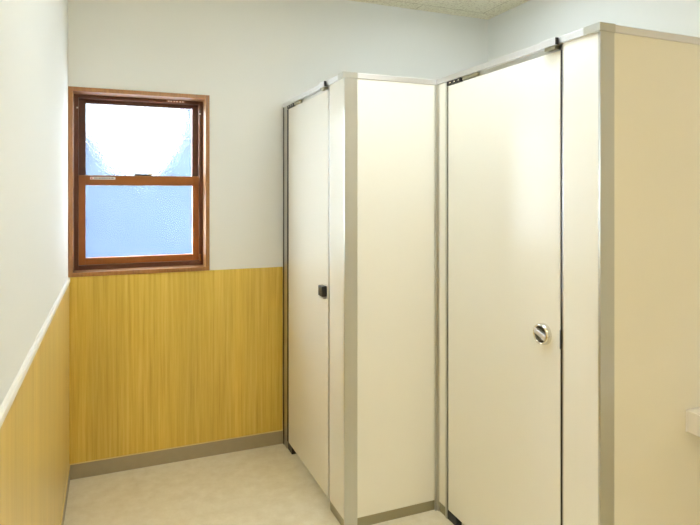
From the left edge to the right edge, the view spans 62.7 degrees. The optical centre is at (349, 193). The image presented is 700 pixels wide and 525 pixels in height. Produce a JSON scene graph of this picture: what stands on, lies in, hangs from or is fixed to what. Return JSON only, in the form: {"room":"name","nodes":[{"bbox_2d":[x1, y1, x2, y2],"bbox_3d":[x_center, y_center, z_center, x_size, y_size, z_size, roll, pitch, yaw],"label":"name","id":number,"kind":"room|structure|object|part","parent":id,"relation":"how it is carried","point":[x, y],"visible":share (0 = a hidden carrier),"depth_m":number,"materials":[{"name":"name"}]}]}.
{"room":"public restroom","nodes":[
{"label":"public restroom","id":0,"kind":"room"},
{"bbox_2d":[0,0,67,405],"bbox_3d":[-0.608,0.136,0.716,0.160,2.667,5.109,0,0,-22],"label":"wall","id":1,"kind":"structure","parent":0,"point":[33,33],"depth_m":1.59,"materials":[{"name":"white paint"}]},
{"bbox_2d":[0,285,68,524],"bbox_3d":[-0.531,0.925,0.745,0.006,0.936,4.783,0,0,-22],"label":"wall panel","id":2,"kind":"object","parent":1,"relation":"attached to","point":[34,432],"visible":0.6,"depth_m":1.76,"materials":[{"name":"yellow wood"}]},
{"bbox_2d":[0,277,69,427],"bbox_3d":[-0.529,0.443,0.746,0.010,0.028,4.783,0,0,-22],"label":"trim","id":3,"kind":"structure","parent":1,"relation":"attached to","point":[7,402],"depth_m":1.48,"materials":[{"name":"white"}]},
{"bbox_2d":[61,470,69,524],"bbox_3d":[-0.530,1.431,0.749,0.010,0.076,4.789,0,0,-22],"label":"baseboard","id":4,"kind":"structure","parent":1,"relation":"attached to","point":[68,483],"depth_m":2.69,"materials":[{"name":"beige plastic"}]},
{"bbox_2d":[64,444,463,524],"bbox_3d":[0.665,1.519,1.244,2.917,0.100,5.109,0,0,-22],"label":"floor","id":5,"kind":"structure","parent":0,"point":[268,485],"depth_m":2.80,"materials":[{"name":"beige tile"}]},
{"bbox_2d":[283,71,436,524],"bbox_3d":[0.453,0.468,3.214,1.478,2.001,0.962,0,0,-22],"label":"stall","id":6,"kind":"object","parent":5,"relation":"on","point":[359,148],"visible":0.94,"depth_m":2.62,"materials":[{"name":"white laminate"}]},
{"bbox_3d":[-0.356,0.481,3.352,0.042,1.976,0.058,0,0,-23],"label":"wall post","id":7,"kind":"part","parent":6,"relation":"part of","materials":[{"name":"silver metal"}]},
{"bbox_3d":[-0.211,0.469,3.000,0.036,1.909,0.651,0,0,-23],"label":"door","id":8,"kind":"part","parent":6,"relation":"part of","materials":[{"name":"white laminate"}]},
{"bbox_3d":[-0.200,-0.519,2.979,0.052,0.024,0.897,0,0,-23],"label":"rail","id":9,"kind":"part","parent":6,"relation":"part of","materials":[{"name":"silver metal"}]},
{"bbox_3d":[-0.042,0.458,2.597,0.040,1.930,0.179,0,0,-23],"label":"fixed panel","id":10,"kind":"part","parent":6,"relation":"part of","materials":[{"name":"white laminate"}]},
{"bbox_3d":[-0.004,0.481,2.530,0.061,1.976,0.043,0,0,-23],"label":"corner post","id":11,"kind":"part","parent":6,"relation":"part of","materials":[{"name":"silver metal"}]},
{"bbox_3d":[0.667,0.458,2.809,1.392,1.930,0.040,0,0,-23],"label":"panel","id":12,"kind":"part","parent":6,"relation":"part of","materials":[{"name":"white laminate"}]},
{"bbox_3d":[0.666,-0.519,2.810,1.392,0.024,0.050,0,0,-23],"label":"rail","id":13,"kind":"part","parent":6,"relation":"part of","materials":[{"name":"silver metal"}]},
{"bbox_2d":[435,22,699,524],"bbox_3d":[1.039,0.468,2.411,1.009,2.001,0.970,0,0,-22],"label":"stall","id":14,"kind":"object","parent":5,"relation":"on","point":[567,167],"visible":1,"depth_m":1.94,"materials":[{"name":"white laminate"}]},
{"bbox_3d":[0.408,0.481,2.667,0.028,1.976,0.014,0,0,-23],"label":"inside corner post","id":15,"kind":"part","parent":14,"relation":"part of","materials":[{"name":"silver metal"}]},
{"bbox_3d":[0.442,0.458,2.644,0.040,1.930,0.052,0,0,-23],"label":"fixed panel","id":16,"kind":"part","parent":14,"relation":"part of","materials":[{"name":"white laminate"}]},
{"bbox_3d":[0.454,0.481,2.614,0.041,1.976,0.014,0,0,-23],"label":"hinge post","id":17,"kind":"part","parent":14,"relation":"part of","materials":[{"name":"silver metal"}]},
{"bbox_3d":[0.593,0.469,2.274,0.036,1.909,0.700,0,0,-23],"label":"door","id":18,"kind":"part","parent":14,"relation":"part of","materials":[{"name":"white laminate"}]},
{"bbox_3d":[0.599,-0.519,2.265,0.052,0.024,0.902,0,0,-23],"label":"rail","id":19,"kind":"part","parent":14,"relation":"part of","materials":[{"name":"silver metal"}]},
{"bbox_3d":[0.763,0.458,1.869,0.040,1.930,0.152,0,0,-23],"label":"fixed panel","id":20,"kind":"part","parent":14,"relation":"part of","materials":[{"name":"white laminate"}]},
{"bbox_3d":[0.795,0.481,1.813,0.058,1.976,0.043,0,0,-23],"label":"corner post","id":21,"kind":"part","parent":14,"relation":"part of","materials":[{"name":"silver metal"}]},
{"bbox_3d":[1.250,0.458,2.003,0.930,1.930,0.040,0,0,-23],"label":"panel","id":22,"kind":"part","parent":14,"relation":"part of","materials":[{"name":"white laminate"}]},
{"bbox_3d":[1.250,-0.519,2.003,0.930,0.024,0.052,0,0,-23],"label":"rail","id":23,"kind":"part","parent":14,"relation":"part of","materials":[{"name":"silver metal"}]},
{"bbox_2d":[686,407,699,436],"bbox_3d":[1.497,0.755,1.829,0.608,0.083,0.469,0,0,-22],"label":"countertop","id":24,"kind":"structure","parent":14,"relation":"attached to","point":[693,414],"depth_m":1.91,"materials":[{"name":"white"}]},
{"bbox_2d":[68,0,487,269],"bbox_3d":[-0.282,0.136,3.530,2.597,2.667,0.160,0,0,-22],"label":"wall","id":25,"kind":"structure","parent":0,"point":[251,58],"depth_m":3.32,"materials":[{"name":"white paint"}]},
{"bbox_2d":[68,86,209,276],"bbox_3d":[-1.154,-0.062,3.176,0.713,0.981,0.197,0,0,-22],"label":"window","id":26,"kind":"structure","parent":25,"relation":"in","point":[139,161],"depth_m":3.21,"materials":[{"name":"brown wood"}]},
{"bbox_3d":[-1.182,-0.284,3.245,0.630,0.466,0.030,0,0,-23],"label":"sash","id":27,"kind":"part","parent":26,"relation":"part of","materials":[{"name":"brown wood"}]},
{"bbox_3d":[-1.183,-0.293,3.244,0.567,0.412,0.005,0,0,-23],"label":"pane","id":28,"kind":"part","parent":26,"relation":"part of","materials":[{"name":"clear glass"}]},
{"bbox_3d":[-1.169,0.142,3.213,0.633,0.478,0.030,0,0,-23],"label":"sash","id":29,"kind":"part","parent":26,"relation":"part of","materials":[{"name":"brown wood"}]},
{"bbox_3d":[-1.170,0.150,3.212,0.567,0.404,0.005,0,0,-23],"label":"pane","id":30,"kind":"part","parent":26,"relation":"part of","materials":[{"name":"clear glass"}]},
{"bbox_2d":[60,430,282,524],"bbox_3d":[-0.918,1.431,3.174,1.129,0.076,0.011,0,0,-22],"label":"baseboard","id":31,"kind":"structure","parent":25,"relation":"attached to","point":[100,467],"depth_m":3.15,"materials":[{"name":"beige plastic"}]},
{"bbox_2d":[69,267,282,463],"bbox_3d":[-0.923,0.911,3.174,1.139,0.964,0.006,0,0,-22],"label":"wall panel","id":32,"kind":"object","parent":25,"relation":"attached to","point":[157,361],"visible":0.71,"depth_m":3.15,"materials":[{"name":"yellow wood"}]},
{"bbox_2d":[350,0,528,19],"bbox_3d":[0.665,-1.248,1.244,2.917,0.100,5.109,0,0,-22],"label":"ceiling","id":33,"kind":"structure","parent":0,"point":[481,9],"depth_m":3.65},
{"bbox_2d":[488,0,699,61],"bbox_3d":[1.939,0.136,1.771,0.160,2.667,5.109,0,0,-22],"label":"wall","id":34,"kind":"structure","parent":0,"point":[528,24],"depth_m":3.20,"materials":[{"name":"white paint"}]}
]}

